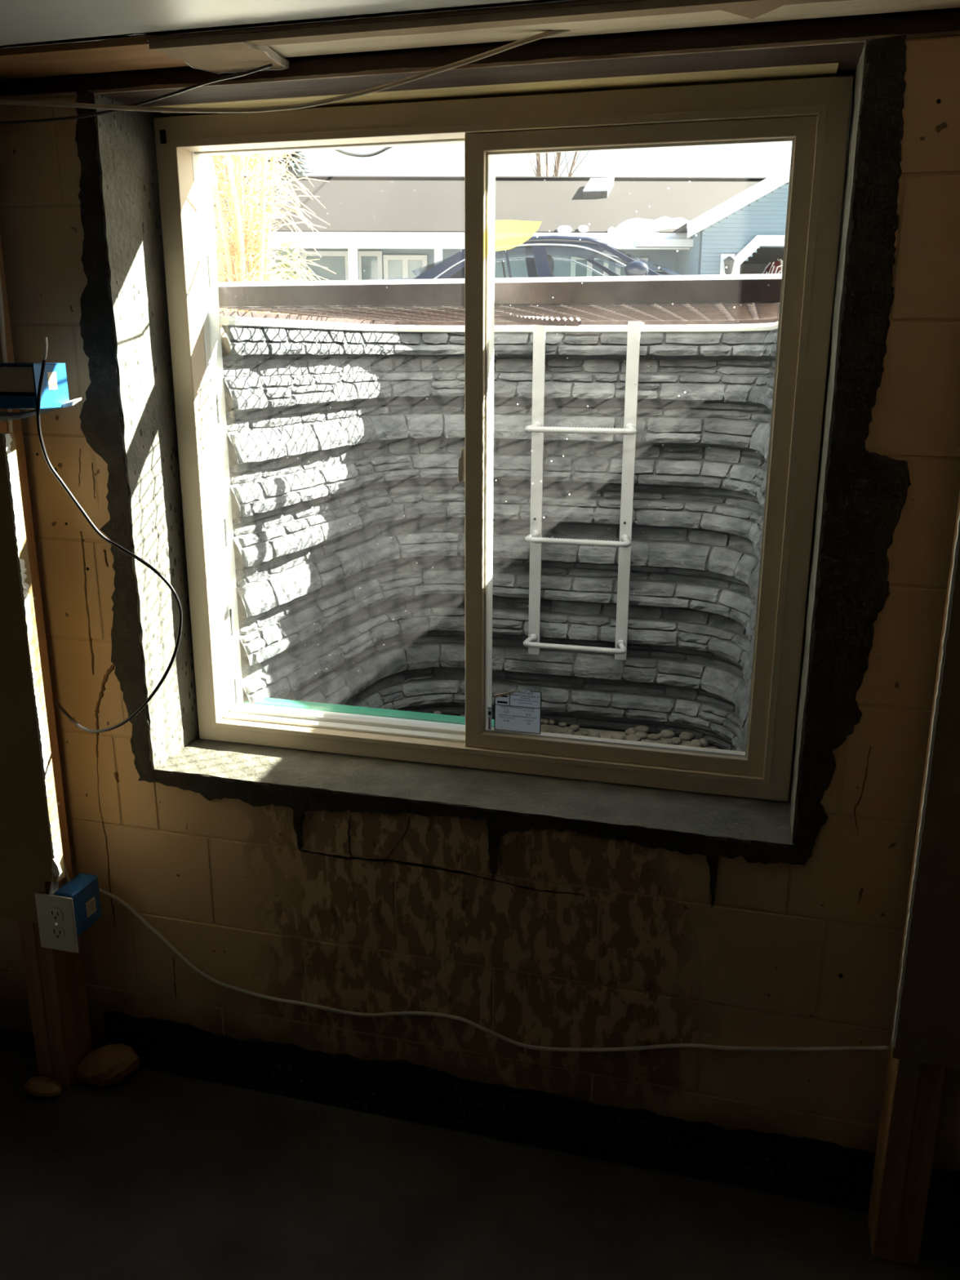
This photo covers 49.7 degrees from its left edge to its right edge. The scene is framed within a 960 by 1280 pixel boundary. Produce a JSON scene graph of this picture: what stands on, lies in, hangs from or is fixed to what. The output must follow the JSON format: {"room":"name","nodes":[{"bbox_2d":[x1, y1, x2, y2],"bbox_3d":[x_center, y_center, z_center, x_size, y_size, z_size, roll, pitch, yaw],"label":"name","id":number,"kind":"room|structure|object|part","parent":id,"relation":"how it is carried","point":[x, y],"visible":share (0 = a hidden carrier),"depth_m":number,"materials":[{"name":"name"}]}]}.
{"room":"unfinished basement","nodes":[
{"label":"unfinished basement","id":0,"kind":"room"},
{"bbox_2d":[0,0,542,45],"bbox_3d":[-0.993,-0.464,-0.104,5.900,0.013,3.645,4,16,15],"label":"ceiling","id":1,"kind":"structure","parent":0,"point":[21,21],"depth_m":1.48,"materials":[{"name":"paint"}]},
{"bbox_2d":[0,35,959,1177],"bbox_3d":[-0.443,-0.026,2.135,5.900,1.976,0.289,4,16,15],"label":"wall","id":2,"kind":"structure","parent":0,"point":[526,908],"depth_m":1.96,"materials":[{"name":"concrete"}]},
{"bbox_2d":[0,432,65,923],"bbox_3d":[-1.994,-0.271,2.188,2.425,1.579,0.032,4,16,15],"label":"panel","id":3,"kind":"object","parent":2,"relation":"attached to","point":[32,860],"visible":1,"depth_m":1.99,"materials":[{"name":"paint"}]},
{"bbox_2d":[0,29,570,113],"bbox_3d":[-0.374,-0.902,1.671,1.048,0.091,0.030,4,16,13],"label":"cable","id":4,"kind":"object","parent":2,"relation":"hanging from","point":[167,109],"visible":1,"depth_m":1.67,"materials":[{"name":"white plastic"}]},
{"bbox_2d":[0,11,959,116],"bbox_3d":[-0.442,-0.980,1.863,5.500,0.031,0.262,4,16,15],"label":"ceiling beam","id":5,"kind":"structure","parent":2,"relation":"on","point":[842,42],"depth_m":1.63,"materials":[{"name":"brown wood"}]},
{"bbox_2d":[0,0,959,79],"bbox_3d":[-0.541,-0.954,1.669,5.390,0.053,0.172,4,16,15],"label":"ceiling beam","id":6,"kind":"structure","parent":2,"relation":"attached to","point":[239,48],"depth_m":1.53,"materials":[{"name":"brown wood"}]},
{"bbox_2d":[0,7,959,81],"bbox_3d":[-0.470,-1.139,1.711,5.500,0.357,0.018,4,16,15],"label":"trim","id":7,"kind":"structure","parent":2,"relation":"attached to","point":[957,9],"depth_m":1.58,"materials":[{"name":"brown wood"}]},
{"bbox_2d":[150,62,838,116],"bbox_3d":[-0.017,-0.950,1.770,1.195,0.028,0.088,4,16,15],"label":"trim","id":8,"kind":"structure","parent":2,"relation":"attached to","point":[820,70],"depth_m":1.74,"materials":[{"name":"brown wood"}]},
{"bbox_2d":[218,315,778,751],"bbox_3d":[0.144,-0.190,2.553,1.220,1.141,0.883,4,16,15],"label":"window well","id":9,"kind":"object","parent":2,"relation":"attached to","point":[348,440],"visible":0.72,"depth_m":2.84,"materials":[{"name":"stone"}]},
{"bbox_2d":[432,711,718,749],"bbox_3d":[0.140,0.371,2.708,1.155,0.078,0.863,4,16,15],"label":"gravel","id":10,"kind":"object","parent":9,"relation":"in","point":[639,733],"visible":0.02,"depth_m":2.97,"materials":[{"name":"grey gravel"}]},
{"bbox_2d":[523,320,644,660],"bbox_3d":[0.280,-0.396,2.860,0.301,0.923,0.159,4,16,15],"label":"ladder","id":11,"kind":"object","parent":9,"relation":"hanging from","point":[537,428],"visible":0.99,"depth_m":2.83,"materials":[{"name":"white metal"}]},
{"bbox_3d":[0.168,-0.414,2.925,0.033,0.923,0.088,4,16,15],"label":"rail","id":12,"kind":"part","parent":11,"relation":"part of","materials":[{"name":"white metal"}]},
{"bbox_3d":[0.411,-0.397,2.861,0.033,0.920,0.088,4,16,15],"label":"rail","id":13,"kind":"part","parent":11,"relation":"part of","materials":[{"name":"white metal"}]},
{"bbox_2d":[153,75,853,802],"bbox_3d":[0.007,-0.362,2.031,1.245,1.253,0.174,4,16,15],"label":"window","id":14,"kind":"structure","parent":2,"relation":"in","point":[813,113],"depth_m":1.93,"materials":[{"name":"beige plastic"}]},
{"bbox_3d":[-0.268,-0.378,2.083,0.594,1.171,0.068,4,16,15],"label":"fixed light frame","id":15,"kind":"part","parent":14,"relation":"part of","materials":[{"name":"white plastic"}]},
{"bbox_2d":[487,706,492,728],"bbox_3d":[0.019,0.161,2.113,0.010,0.050,0.002,4,16,15],"label":"sticker","id":16,"kind":"object","parent":14,"relation":"attached to","point":[490,708],"visible":1,"depth_m":2.11,"materials":[{"name":"white paper"}]},
{"bbox_2d":[493,689,541,733],"bbox_3d":[0.076,0.143,2.092,0.097,0.090,0.009,4,16,15],"label":"window sticker","id":17,"kind":"object","parent":14,"relation":"attached to","point":[519,711],"visible":1,"depth_m":2.09,"materials":[{"name":"white paper"}]},
{"bbox_3d":[0.262,-0.319,1.914,0.591,1.146,0.044,4,16,15],"label":"sash","id":18,"kind":"part","parent":14,"relation":"part of","materials":[{"name":"beige plastic"}]},
{"bbox_2d":[156,74,854,117],"bbox_3d":[0.004,-0.954,1.859,1.264,0.024,0.090,4,16,15],"label":"trim","id":19,"kind":"structure","parent":2,"relation":"attached to","point":[853,74],"depth_m":1.66,"materials":[{"name":"brown wood"}]},
{"bbox_2d":[0,1026,959,1279],"bbox_3d":[-0.943,1.535,0.670,5.900,0.250,4.080,4,16,15],"label":"floor","id":20,"kind":"structure","parent":0,"point":[148,1175],"depth_m":1.94,"materials":[{"name":"concrete"}]},
{"bbox_2d":[17,920,53,1079],"bbox_3d":[-0.928,-0.008,2.028,0.038,1.995,0.089,4,16,15],"label":"stud","id":21,"kind":"object","parent":20,"relation":"on","point":[27,929],"visible":0.04,"depth_m":2.20,"materials":[{"name":"brown wood"}]},
{"bbox_2d":[23,1075,62,1097],"bbox_3d":[-0.931,0.955,2.213,0.087,0.039,0.042,4,16,15],"label":"rubble piece","id":22,"kind":"object","parent":20,"relation":"on","point":[38,1086],"visible":1,"depth_m":2.20,"materials":[{"name":"brown stone"}]},
{"bbox_2d":[0,235,92,1088],"bbox_3d":[-0.890,-0.005,2.018,0.038,1.995,0.089,4,16,15],"label":"stud","id":23,"kind":"object","parent":20,"relation":"on","point":[62,973],"visible":0.46,"depth_m":2.17,"materials":[{"name":"brown wood"}]},
{"bbox_2d":[0,274,70,883],"bbox_3d":[-0.866,-0.066,2.002,0.008,1.220,0.041,4,16,15],"label":"cable","id":24,"kind":"object","parent":23,"relation":"attached to","point":[2,339],"visible":0.25,"depth_m":1.88,"materials":[{"name":"white plastic"}]},
{"bbox_2d":[0,362,81,421],"bbox_3d":[-0.811,-0.445,1.857,0.153,0.100,0.110,4,16,15],"label":"electrical box","id":25,"kind":"object","parent":23,"relation":"attached to","point":[21,380],"visible":0.96,"depth_m":1.82,"materials":[{"name":"blue plastic"}]},
{"bbox_2d":[34,872,102,953],"bbox_3d":[-0.840,0.556,2.126,0.087,0.127,0.097,4,16,15],"label":"wall outlet","id":26,"kind":"object","parent":23,"relation":"attached to","point":[63,916],"visible":1,"depth_m":2.09,"materials":[{"name":"blue plastic"}]},
{"bbox_2d":[48,907,62,921],"bbox_3d":[-0.850,0.550,2.076,0.033,0.027,0.002,4,16,15],"label":"receptacle","id":27,"kind":"object","parent":26,"relation":"attached to","point":[55,914],"depth_m":2.08,"materials":[{"name":"white plastic"}]},
{"bbox_3d":[-0.851,0.569,2.086,0.087,0.123,0.005,4,16,15],"label":"plate","id":28,"kind":"part","parent":26,"relation":"part of","materials":[{"name":"white plastic"}]},
{"bbox_2d":[49,926,65,939],"bbox_3d":[-0.850,0.590,2.087,0.033,0.027,0.002,4,16,15],"label":"receptacle","id":29,"kind":"object","parent":26,"relation":"attached to","point":[55,932],"depth_m":2.09,"materials":[{"name":"white plastic"}]},
{"bbox_2d":[98,888,888,1052],"bbox_3d":[-0.055,0.688,2.025,1.601,0.259,0.093,4,16,15],"label":"cable","id":30,"kind":"object","parent":26,"relation":"attached to","point":[127,906],"visible":0.94,"depth_m":2.07,"materials":[{"name":"white plastic"}]},
{"bbox_2d":[35,337,182,733],"bbox_3d":[-0.717,-0.165,1.888,0.333,0.742,0.105,6,17,21],"label":"loose wire","id":31,"kind":"object","parent":23,"relation":"attached to","point":[45,339],"visible":1,"depth_m":1.87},
{"bbox_2d":[0,62,272,124],"bbox_3d":[-0.603,-0.906,1.738,0.551,0.080,0.049,3,16,9],"label":"cable","id":32,"kind":"object","parent":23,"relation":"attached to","point":[237,75],"visible":0.96,"depth_m":1.75,"materials":[{"name":"white plastic"}]},
{"bbox_2d":[77,1043,139,1087],"bbox_3d":[-0.802,0.919,2.247,0.133,0.091,0.083,4,16,15],"label":"scrap","id":33,"kind":"object","parent":20,"relation":"on","point":[109,1064],"visible":1,"depth_m":2.22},
{"bbox_2d":[867,491,959,1260],"bbox_3d":[0.724,0.117,1.598,0.038,1.995,0.089,4,16,15],"label":"stud","id":34,"kind":"object","parent":20,"relation":"on","point":[900,1095],"visible":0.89,"depth_m":1.77,"materials":[{"name":"brown wood"}]},
{"bbox_2d":[891,512,959,1081],"bbox_3d":[1.384,0.002,1.324,1.460,1.620,0.015,4,16,15],"label":"panel","id":35,"kind":"object","parent":34,"relation":"attached to","point":[926,1029],"visible":1,"depth_m":1.62,"materials":[{"name":"paint"}]},
{"bbox_2d":[894,1062,946,1265],"bbox_3d":[0.761,0.120,1.588,0.038,1.995,0.089,4,16,15],"label":"stud","id":36,"kind":"object","parent":20,"relation":"on","point":[932,1077],"visible":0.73,"depth_m":1.76,"materials":[{"name":"brown wood"}]},
{"bbox_3d":[-0.438,-2.028,1.573,5.900,2.145,0.300,4,16,15],"label":"wall","id":37,"kind":"structure","parent":0,"visible":0},
{"bbox_2d":[333,146,392,157],"bbox_3d":[-0.210,-1.014,2.035,0.291,0.099,0.148,4,16,15],"label":"cable","id":38,"kind":"object","parent":37,"relation":"hanging from","point":[385,148],"visible":0.43,"depth_m":2.11,"materials":[{"name":"white plastic"}]},
{"label":"outside","id":39,"kind":"structure","parent":0,"visible":0},
{"bbox_2d":[220,328,237,466],"bbox_3d":[4.744,-5.058,18.821,103.680,0.404,36.080,4,16,15],"label":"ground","id":40,"kind":"structure","parent":39,"point":[226,350],"depth_m":2.30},
{"bbox_2d":[209,151,336,328],"bbox_3d":[-1.059,-1.925,4.859,0.796,1.500,0.657,0,16,0],"label":"dry shrub","id":41,"kind":"object","parent":40,"relation":"on","point":[251,232],"visible":0.38,"depth_m":4.80,"materials":[{"name":"beige plant"}]},
{"bbox_2d":[265,241,312,315],"bbox_3d":[-2.546,-4.378,13.940,1.056,1.844,1.009,0,16,0],"label":"bush","id":42,"kind":"object","parent":40,"relation":"on","point":[287,246],"visible":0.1,"depth_m":13.73,"materials":[{"name":"yellow plant"}]},
{"bbox_2d":[267,151,315,175],"bbox_3d":[-4.779,-10.240,26.216,2.843,6.448,3.023,0,16,0],"label":"evergreen tree","id":43,"kind":"object","parent":40,"relation":"on","point":[289,168],"visible":0.02,"depth_m":25.61,"materials":[{"name":"green plant"}]},
{"bbox_2d":[217,273,782,326],"bbox_3d":[0.150,-0.771,2.409,1.600,0.078,0.906,4,16,15],"label":"rim","id":44,"kind":"object","parent":40,"relation":"on","point":[388,301],"visible":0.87,"depth_m":2.06,"materials":[{"name":"brown paint"}]},
{"bbox_2d":[213,164,790,328],"bbox_3d":[3.024,-6.402,18.353,14.574,3.715,10.000,0,16,0],"label":"house","id":45,"kind":"structure","parent":40,"relation":"on","point":[380,227],"depth_m":15.42,"materials":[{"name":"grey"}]},
{"bbox_3d":[-2.574,-4.594,14.813,0.098,1.892,0.160,0,16,0],"label":"porch post","id":46,"kind":"part","parent":45,"relation":"part of","materials":[{"name":"white wood"}]},
{"bbox_3d":[-2.294,-5.434,15.488,0.604,0.592,0.010,0,16,0],"label":"pane","id":47,"kind":"part","parent":45,"relation":"part of","materials":[{"name":"clear glass"}]},
{"bbox_3d":[-1.783,-4.591,14.813,0.130,1.892,0.160,0,16,0],"label":"porch post","id":48,"kind":"part","parent":45,"relation":"part of","materials":[{"name":"white wood"}]},
{"bbox_3d":[-1.645,-5.433,15.487,0.268,0.591,0.010,0,16,0],"label":"pane","id":49,"kind":"part","parent":45,"relation":"part of","materials":[{"name":"clear glass"}]},
{"bbox_3d":[-1.111,-5.406,15.494,0.537,0.535,0.010,0,16,0],"label":"pane","id":50,"kind":"part","parent":45,"relation":"part of","materials":[{"name":"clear glass"}]},
{"bbox_3d":[-0.585,-4.587,14.813,0.114,1.892,0.160,0,16,0],"label":"porch post","id":51,"kind":"part","parent":45,"relation":"part of","materials":[{"name":"white wood"}]},
{"bbox_3d":[1.630,-5.409,15.491,0.446,0.543,0.010,0,16,0],"label":"pane","id":52,"kind":"part","parent":45,"relation":"part of","materials":[{"name":"clear glass"}]},
{"bbox_3d":[2.257,-5.386,15.497,0.363,0.494,0.010,0,16,0],"label":"pane","id":53,"kind":"part","parent":45,"relation":"part of","materials":[{"name":"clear glass"}]},
{"bbox_2d":[720,253,734,274],"bbox_3d":[3.258,-4.903,13.588,0.180,0.310,0.185,0,16,0],"label":"wall lantern","id":54,"kind":"object","parent":45,"relation":"attached to","point":[727,261],"visible":0.77,"depth_m":13.57,"materials":[{"name":"metal"}]},
{"bbox_3d":[5.284,-4.340,13.834,3.980,1.976,0.050,0,16,0],"label":"doorway trim","id":55,"kind":"part","parent":45,"relation":"part of","materials":[{"name":"white wood"}]},
{"bbox_2d":[527,151,589,176],"bbox_3d":[2.417,-14.014,30.078,4.892,11.705,2.610,10,18,31],"label":"bare tree","id":56,"kind":"object","parent":40,"relation":"on","point":[556,171],"visible":0.1,"depth_m":30.30,"materials":[{"name":"brown plant"}]},
{"bbox_2d":[339,235,779,318],"bbox_3d":[0.794,-3.203,10.215,4.650,1.382,2.126,0,16,0],"label":"parked car","id":57,"kind":"object","parent":40,"relation":"on","point":[542,247],"visible":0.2,"depth_m":9.41,"materials":[{"name":"blue paint"}]},
{"bbox_3d":[0.551,-3.404,9.364,2.018,0.347,0.128,0,16,0],"label":"window trim","id":58,"kind":"part","parent":57,"relation":"part of","materials":[{"name":"silver metal"}]},
{"bbox_3d":[0.553,-3.814,10.839,2.018,0.347,0.128,0,16,0],"label":"window trim","id":59,"kind":"part","parent":57,"relation":"part of","materials":[{"name":"silver metal"}]},
{"bbox_3d":[0.654,-3.287,9.818,0.198,0.680,0.494,0,16,0],"label":"seat","id":60,"kind":"part","parent":57,"relation":"part of","materials":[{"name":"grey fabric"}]},
{"bbox_2d":[624,261,648,275],"bbox_3d":[1.387,-3.288,9.226,0.215,0.152,0.268,0,16,0],"label":"mirror","id":61,"kind":"object","parent":57,"relation":"on","point":[634,268],"depth_m":9.12,"materials":[{"name":"blue paint"}]},
{"bbox_2d":[762,258,782,273],"bbox_3d":[4.160,-4.508,14.726,0.624,1.716,0.544,0,16,0],"label":"bundle","id":62,"kind":"object","parent":40,"relation":"on","point":[776,266],"visible":0.09,"depth_m":14.44,"materials":[{"name":"red fabric"}]}
]}

